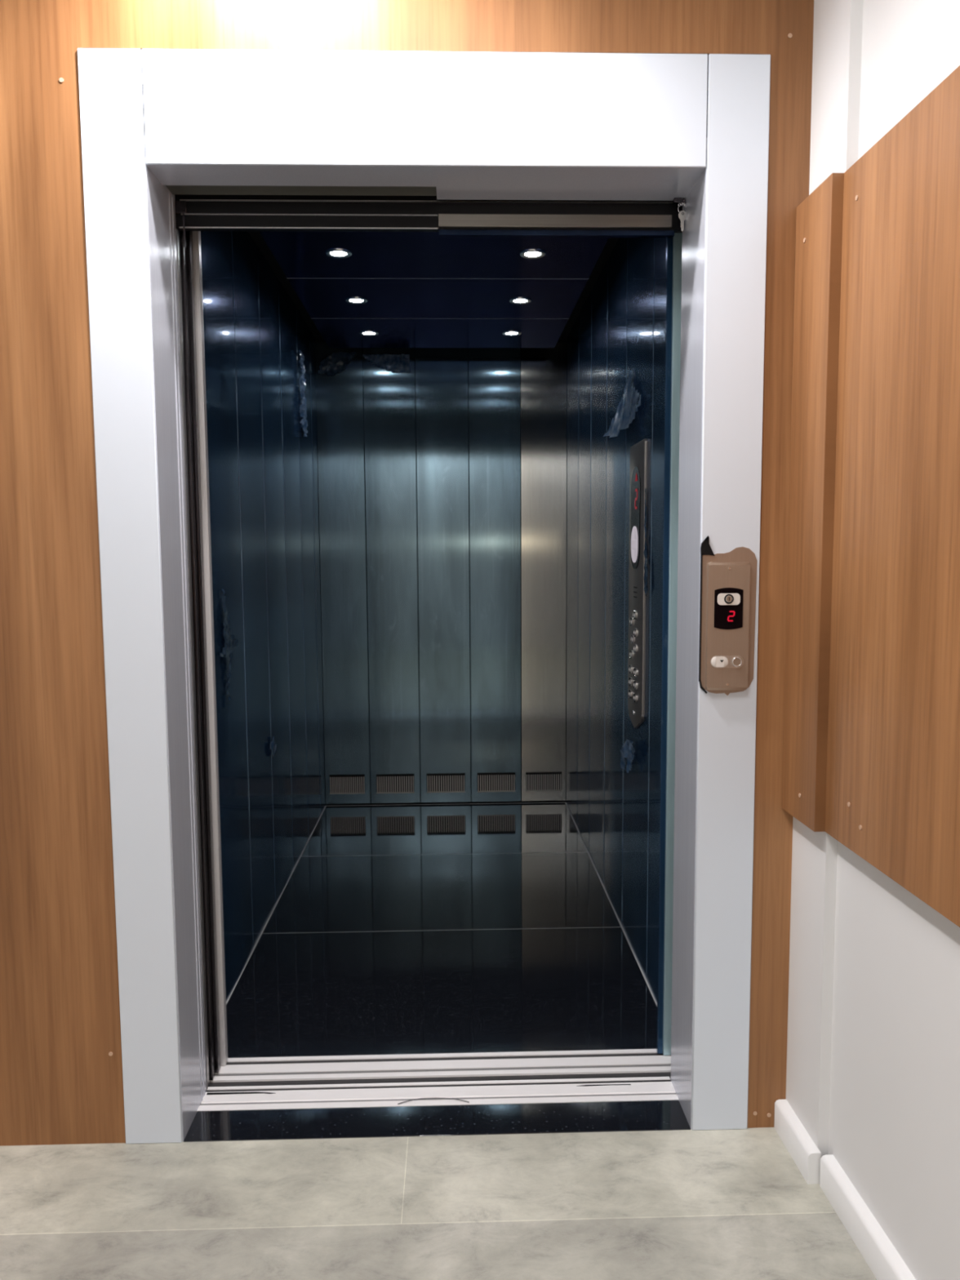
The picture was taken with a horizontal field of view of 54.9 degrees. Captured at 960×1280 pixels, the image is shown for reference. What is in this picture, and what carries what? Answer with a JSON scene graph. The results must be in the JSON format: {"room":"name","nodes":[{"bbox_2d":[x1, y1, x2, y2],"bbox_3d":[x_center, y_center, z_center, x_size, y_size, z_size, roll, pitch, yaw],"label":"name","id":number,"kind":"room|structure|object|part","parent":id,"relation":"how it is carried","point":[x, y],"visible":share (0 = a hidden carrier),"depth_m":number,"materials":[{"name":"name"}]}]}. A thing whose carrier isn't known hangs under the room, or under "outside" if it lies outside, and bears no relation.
{"room":"elevator lobby","nodes":[
{"label":"elevator lobby","id":0,"kind":"room"},
{"bbox_2d":[0,0,813,1146],"bbox_3d":[-0.803,-0.220,2.018,3.200,2.750,0.152,-1,5,-2],"label":"wall","id":1,"kind":"structure","parent":0,"point":[61,1082],"depth_m":1.94,"materials":[{"name":"brown wood"}]},
{"bbox_2d":[175,228,209,1087],"bbox_3d":[-0.966,0.067,2.178,0.578,2.079,0.022,-1,5,-2],"label":"door","id":2,"kind":"structure","parent":1,"relation":"in","point":[178,246],"depth_m":2.18,"materials":[{"name":"metal"}]},
{"bbox_2d":[179,231,214,1079],"bbox_3d":[-0.964,0.064,2.209,0.583,2.079,0.022,-1,5,-2],"label":"door","id":3,"kind":"structure","parent":1,"relation":"in","point":[183,250],"depth_m":2.21,"materials":[{"name":"metal"}]},
{"bbox_2d":[77,48,770,1143],"bbox_3d":[-0.102,-0.045,2.075,1.402,2.322,0.201,-1,5,-2],"label":"door frame","id":4,"kind":"structure","parent":1,"relation":"attached to","point":[444,125],"depth_m":1.95,"materials":[{"name":"white metal"}]},
{"bbox_2d":[174,194,682,247],"bbox_3d":[-0.113,-0.974,2.139,1.200,0.160,0.112,-1,5,-2],"label":"door track","id":5,"kind":"object","parent":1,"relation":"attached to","point":[604,219],"visible":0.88,"depth_m":2.09,"materials":[{"name":"black metal"}]},
{"bbox_2d":[197,1076,679,1111],"bbox_3d":[-0.097,1.117,2.250,1.146,0.027,0.098,-1,5,-2],"label":"door sill","id":6,"kind":"structure","parent":1,"relation":"attached to","point":[645,1088],"depth_m":2.25,"materials":[{"name":"metal"}]},
{"bbox_2d":[206,1091,273,1094],"bbox_3d":[-0.582,1.105,2.253,0.168,0.001,0.008,0,5,-1],"label":"tape strip","id":7,"kind":"object","parent":6,"relation":"on","point":[255,1092],"visible":1,"depth_m":2.25,"materials":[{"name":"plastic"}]},
{"bbox_2d":[397,1097,469,1104],"bbox_3d":[-0.111,1.103,2.213,0.171,0.006,0.016,-1,5,-2],"label":"thread","id":8,"kind":"object","parent":6,"relation":"on","point":[420,1098],"visible":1,"depth_m":2.22,"materials":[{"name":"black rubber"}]},
{"bbox_2d":[580,1084,631,1086],"bbox_3d":[0.305,1.097,2.278,0.135,0.001,0.005,-1,5,-2],"label":"tape strip","id":9,"kind":"object","parent":6,"relation":"on","point":[599,1084],"visible":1,"depth_m":2.28,"materials":[{"name":"silver metal"}]},
{"bbox_2d":[672,197,685,231],"bbox_3d":[0.451,-0.956,2.077,0.033,0.070,0.012,-1,5,-2],"label":"key","id":10,"kind":"object","parent":1,"relation":"hanging from","point":[682,215],"visible":1,"depth_m":2.08,"materials":[{"name":"silver metal"}]},
{"bbox_3d":[0.455,-0.978,2.075,0.021,0.011,0.007,-1,5,-2],"label":"chain","id":11,"kind":"part","parent":10,"relation":"part of","materials":[{"name":"silver metal"}]},
{"bbox_3d":[0.456,-0.943,2.080,0.019,0.045,0.002,-1,5,-2],"label":"blade","id":12,"kind":"part","parent":10,"relation":"part of","materials":[{"name":"silver metal"}]},
{"bbox_2d":[698,535,714,693],"bbox_3d":[0.488,-0.053,1.990,0.030,0.341,0.003,-1,5,-2],"label":"tape","id":13,"kind":"object","parent":1,"relation":"attached to","point":[705,548],"visible":1,"depth_m":1.98,"materials":[{"name":"black plastic"}]},
{"bbox_2d":[705,561,750,690],"bbox_3d":[0.533,-0.029,1.987,0.090,0.277,0.014,-1,5,-2],"label":"panel","id":14,"kind":"object","parent":1,"relation":"attached to","point":[728,583],"visible":1,"depth_m":1.98,"materials":[{"name":"brown metal"}]},
{"bbox_2d":[717,593,740,604],"bbox_3d":[0.533,-0.087,1.978,0.049,0.025,0.001,-1,5,-2],"label":"switch","id":15,"kind":"object","parent":14,"relation":"attached to","point":[722,598],"depth_m":1.98,"materials":[{"name":"white plastic"}]},
{"bbox_2d":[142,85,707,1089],"bbox_3d":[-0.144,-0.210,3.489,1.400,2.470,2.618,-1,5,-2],"label":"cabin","id":16,"kind":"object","parent":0,"point":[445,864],"visible":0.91,"depth_m":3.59,"materials":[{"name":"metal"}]},
{"bbox_3d":[-0.735,-0.100,2.272,0.148,2.396,0.023,-1,5,-2],"label":"post","id":17,"kind":"part","parent":16,"relation":"part of","materials":[{"name":"metal"}]},
{"bbox_2d":[185,231,220,1073],"bbox_3d":[-0.962,0.061,2.244,0.589,2.079,0.028,-1,5,-2],"label":"door","id":18,"kind":"structure","parent":16,"relation":"attached to","point":[188,234],"depth_m":2.24,"materials":[{"name":"metal"}]},
{"bbox_3d":[-0.766,-0.143,2.783,0.018,2.386,0.383,-1,5,-2],"label":"wall panel","id":19,"kind":"part","parent":16,"relation":"part of","materials":[{"name":"metal"}]},
{"bbox_2d":[219,588,239,708],"bbox_3d":[-0.748,0.022,2.757,0.010,0.353,0.229,-1,5,-2],"label":"scrap","id":20,"kind":"object","parent":16,"relation":"attached to","point":[229,641],"visible":1,"depth_m":2.73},
{"bbox_3d":[-0.778,-0.179,3.169,0.016,2.386,0.388,-1,5,-2],"label":"wall panel","id":21,"kind":"part","parent":16,"relation":"part of","materials":[{"name":"metal"}]},
{"bbox_2d":[270,736,276,755],"bbox_3d":[-0.763,0.394,3.409,0.009,0.071,0.118,-1,5,-2],"label":"scrap","id":22,"kind":"object","parent":16,"relation":"attached to","point":[273,746],"visible":1,"depth_m":3.40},
{"bbox_3d":[-0.789,-0.215,3.557,0.018,2.386,0.388,-1,5,-2],"label":"wall panel","id":23,"kind":"part","parent":16,"relation":"part of","materials":[{"name":"metal"}]},
{"bbox_3d":[-0.801,-0.252,3.955,0.017,2.386,0.408,-1,5,-2],"label":"wall panel","id":24,"kind":"part","parent":16,"relation":"part of","materials":[{"name":"metal"}]},
{"bbox_2d":[298,350,307,437],"bbox_3d":[-0.789,-1.095,4.133,0.022,0.362,0.160,-1,5,-2],"label":"scrap","id":25,"kind":"object","parent":16,"relation":"attached to","point":[303,409],"visible":1,"depth_m":4.10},
{"bbox_3d":[-0.812,-0.289,4.353,0.018,2.386,0.388,-1,5,-2],"label":"wall panel","id":26,"kind":"part","parent":16,"relation":"part of","materials":[{"name":"metal"}]},
{"bbox_3d":[-0.821,-0.315,4.634,0.016,2.386,0.171,-1,5,-2],"label":"wall panel","id":27,"kind":"part","parent":16,"relation":"part of","materials":[{"name":"metal"}]},
{"bbox_2d":[318,351,355,375],"bbox_3d":[-0.711,-1.375,4.601,0.190,0.114,0.016,-1,5,-2],"label":"scrap","id":28,"kind":"object","parent":16,"relation":"attached to","point":[336,362],"visible":1,"depth_m":4.60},
{"bbox_2d":[324,248,351,257],"bbox_3d":[-0.466,-1.275,3.048,0.089,0.006,0.089,-1,5,-2],"label":"ceiling light","id":29,"kind":"object","parent":16,"relation":"attached to","point":[336,252],"visible":1,"depth_m":3.04,"materials":[{"name":"silver metal"}]},
{"bbox_3d":[-0.698,-0.313,4.728,0.235,2.348,0.031,-1,5,-2],"label":"wall panel","id":30,"kind":"part","parent":16,"relation":"part of","materials":[{"name":"metal"}]},
{"bbox_2d":[329,774,364,794],"bbox_3d":[-0.694,0.753,4.836,0.192,0.112,0.015,-1,5,-2],"label":"vent grille","id":31,"kind":"object","parent":16,"relation":"attached to","point":[339,784],"depth_m":4.83,"materials":[{"name":"metal"}]},
{"bbox_2d":[345,297,368,303],"bbox_3d":[-0.483,-1.327,3.613,0.089,0.006,0.089,-1,5,-2],"label":"ceiling light","id":32,"kind":"object","parent":16,"relation":"attached to","point":[350,300],"visible":1,"depth_m":3.61,"materials":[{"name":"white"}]},
{"bbox_2d":[359,330,378,336],"bbox_3d":[-0.499,-1.377,4.149,0.089,0.006,0.089,-1,5,-2],"label":"ceiling light","id":33,"kind":"object","parent":16,"relation":"attached to","point":[369,333],"visible":1,"depth_m":4.14,"materials":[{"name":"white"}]},
{"bbox_2d":[362,354,409,372],"bbox_3d":[-0.467,-1.380,4.606,0.233,0.088,0.019,-1,5,-2],"label":"scrap","id":34,"kind":"object","parent":16,"relation":"attached to","point":[401,362],"visible":1,"depth_m":4.61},
{"bbox_3d":[-0.449,-0.316,4.735,0.259,2.348,0.031,-1,5,-2],"label":"wall panel","id":35,"kind":"part","parent":16,"relation":"part of","materials":[{"name":"metal"}]},
{"bbox_2d":[376,773,414,793],"bbox_3d":[-0.443,0.751,4.843,0.206,0.112,0.015,-1,5,-2],"label":"vent grille","id":36,"kind":"object","parent":16,"relation":"attached to","point":[385,783],"depth_m":4.84,"materials":[{"name":"metal"}]},
{"bbox_3d":[-0.142,-1.291,3.054,1.090,0.022,0.566,-1,5,-2],"label":"ceiling panel","id":37,"kind":"part","parent":16,"relation":"part of","materials":[{"name":"metal"}]},
{"bbox_3d":[-0.158,-1.343,3.621,1.090,0.022,0.565,-1,5,-2],"label":"ceiling panel","id":38,"kind":"part","parent":16,"relation":"part of","materials":[{"name":"blue metal"}]},
{"bbox_3d":[-0.101,1.105,2.378,1.200,0.027,0.103,-1,5,-2],"label":"sill","id":39,"kind":"part","parent":16,"relation":"part of","materials":[{"name":"metal"}]},
{"bbox_3d":[-0.175,-1.396,4.184,1.090,0.022,0.559,-1,5,-2],"label":"ceiling panel","id":40,"kind":"part","parent":16,"relation":"part of","materials":[{"name":"metal"}]},
{"bbox_3d":[-0.186,-0.318,4.742,0.264,2.348,0.031,-1,5,-2],"label":"wall panel","id":41,"kind":"part","parent":16,"relation":"part of","materials":[{"name":"metal"}]},
{"bbox_2d":[426,773,465,792],"bbox_3d":[-0.179,0.749,4.851,0.209,0.112,0.015,-1,5,-2],"label":"vent grille","id":42,"kind":"object","parent":16,"relation":"attached to","point":[436,782],"depth_m":4.85,"materials":[{"name":"metal"}]},
{"bbox_3d":[0.078,-0.320,4.750,0.261,2.348,0.031,-1,5,-2],"label":"wall panel","id":43,"kind":"part","parent":16,"relation":"part of","materials":[{"name":"metal"}]},
{"bbox_2d":[477,772,515,792],"bbox_3d":[0.085,0.746,4.858,0.208,0.112,0.015,-1,5,-2],"label":"vent grille","id":44,"kind":"object","parent":16,"relation":"attached to","point":[487,782],"depth_m":4.85,"materials":[{"name":"metal"}]},
{"bbox_2d":[502,330,521,336],"bbox_3d":[0.143,-1.383,4.167,0.089,0.006,0.089,-1,5,-2],"label":"ceiling light","id":45,"kind":"object","parent":16,"relation":"attached to","point":[510,333],"visible":1,"depth_m":4.16,"materials":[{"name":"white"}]},
{"bbox_2d":[509,297,531,304],"bbox_3d":[0.159,-1.333,3.632,0.089,0.006,0.089,-1,5,-2],"label":"ceiling light","id":46,"kind":"object","parent":16,"relation":"attached to","point":[518,300],"visible":1,"depth_m":3.63,"materials":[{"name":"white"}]},
{"bbox_2d":[519,248,546,258],"bbox_3d":[0.175,-1.280,3.066,0.089,0.006,0.089,-1,5,-2],"label":"ceiling light","id":47,"kind":"object","parent":16,"relation":"attached to","point":[531,253],"visible":1,"depth_m":3.06,"materials":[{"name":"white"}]},
{"bbox_2d":[525,772,561,791],"bbox_3d":[0.335,0.744,4.865,0.198,0.112,0.015,-1,5,-2],"label":"vent grille","id":48,"kind":"object","parent":16,"relation":"attached to","point":[535,781],"depth_m":4.86,"materials":[{"name":"metal"}]},
{"bbox_3d":[0.328,-0.322,4.757,0.234,2.348,0.031,-1,5,-2],"label":"wall panel","id":49,"kind":"part","parent":16,"relation":"part of","materials":[{"name":"metal"}]},
{"bbox_3d":[0.459,-0.314,4.536,0.017,2.386,0.441,-1,5,-2],"label":"wall panel","id":50,"kind":"part","parent":16,"relation":"part of","materials":[{"name":"silver metal"}]},
{"bbox_3d":[0.470,-0.275,4.121,0.018,2.386,0.388,-1,5,-2],"label":"wall panel","id":51,"kind":"part","parent":16,"relation":"part of","materials":[{"name":"silver metal"}]},
{"bbox_3d":[0.482,-0.239,3.730,0.017,2.386,0.393,-1,5,-2],"label":"wall panel","id":52,"kind":"part","parent":16,"relation":"part of","materials":[{"name":"metal"}]},
{"bbox_3d":[0.493,-0.202,3.337,0.018,2.386,0.393,-1,5,-2],"label":"wall panel","id":53,"kind":"part","parent":16,"relation":"part of","materials":[{"name":"metal"}]},
{"bbox_2d":[603,368,640,437],"bbox_3d":[0.469,-0.766,2.948,0.045,0.212,0.383,-1,5,-9],"label":"scrap","id":54,"kind":"object","parent":16,"relation":"attached to","point":[627,408],"visible":1,"depth_m":2.95,"materials":[{"name":"plastic"}]},
{"bbox_2d":[620,738,635,773],"bbox_3d":[0.483,0.377,3.001,0.018,0.126,0.240,-1,5,-2],"label":"scrap","id":55,"kind":"object","parent":16,"relation":"attached to","point":[628,751],"visible":1,"depth_m":2.99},
{"bbox_2d":[627,438,647,728],"bbox_3d":[0.490,-0.164,2.906,0.018,0.898,0.230,-1,5,-2],"label":"control panel","id":56,"kind":"object","parent":16,"relation":"attached to","point":[638,451],"visible":1,"depth_m":2.88,"materials":[{"name":"silver"}]},
{"bbox_3d":[0.485,-0.300,2.901,0.002,0.114,0.098,-1,5,-2],"label":"lit plate","id":57,"kind":"part","parent":56,"relation":"part of","materials":[{"name":"white plastic"}]},
{"bbox_3d":[0.506,-0.165,2.935,0.016,2.386,0.411,-1,5,-2],"label":"wall panel","id":58,"kind":"part","parent":16,"relation":"part of","materials":[{"name":"metal"}]},
{"bbox_2d":[643,488,648,594],"bbox_3d":[0.495,-0.290,2.746,0.007,0.321,0.057,-1,5,-2],"label":"scrap","id":59,"kind":"object","parent":16,"relation":"attached to","point":[646,588],"visible":1,"depth_m":2.75,"materials":[{"name":"plastic"}]},
{"bbox_3d":[0.518,-0.126,2.520,0.017,2.386,0.420,-1,5,-2],"label":"wall panel","id":60,"kind":"part","parent":16,"relation":"part of","materials":[{"name":"metal"}]},
{"bbox_3d":[0.481,-0.111,2.307,0.020,2.396,0.021,-1,5,-2],"label":"post","id":61,"kind":"part","parent":16,"relation":"part of","materials":[{"name":"metal"}]},
{"bbox_3d":[0.523,-0.112,2.313,0.134,2.396,0.013,-1,5,-2],"label":"post","id":62,"kind":"part","parent":16,"relation":"part of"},
{"bbox_2d":[0,1127,876,1279],"bbox_3d":[-0.653,1.359,-0.116,3.350,0.060,4.400,-1,5,-2],"label":"floor","id":63,"kind":"structure","parent":0,"point":[726,1204],"depth_m":1.85,"materials":[{"name":"tile"}]},
{"bbox_2d":[183,1100,690,1142],"bbox_3d":[-0.094,1.129,2.145,1.145,0.032,0.113,-1,5,-2],"label":"threshold","id":64,"kind":"object","parent":63,"relation":"on","point":[653,1115],"visible":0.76,"depth_m":2.14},
{"bbox_2d":[786,0,959,1279],"bbox_3d":[0.902,-0.024,-0.199,0.210,2.750,4.405,-1,5,-3],"label":"wall","id":65,"kind":"structure","parent":0,"point":[873,1071],"depth_m":1.70,"materials":[{"name":"white paint"}]},
{"bbox_2d":[773,1099,915,1279],"bbox_3d":[0.804,1.282,-0.081,0.049,0.068,4.400,-1,5,-3],"label":"baseboard","id":66,"kind":"structure","parent":65,"relation":"attached to","point":[883,1260],"depth_m":1.82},
{"bbox_2d":[782,65,959,927],"bbox_3d":[0.776,-0.117,0.392,0.050,1.277,3.201,-1,5,-3],"label":"wood wall panel","id":67,"kind":"object","parent":65,"relation":"attached to","point":[871,749],"visible":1,"depth_m":1.61,"materials":[{"name":"brown wood"}]}
]}

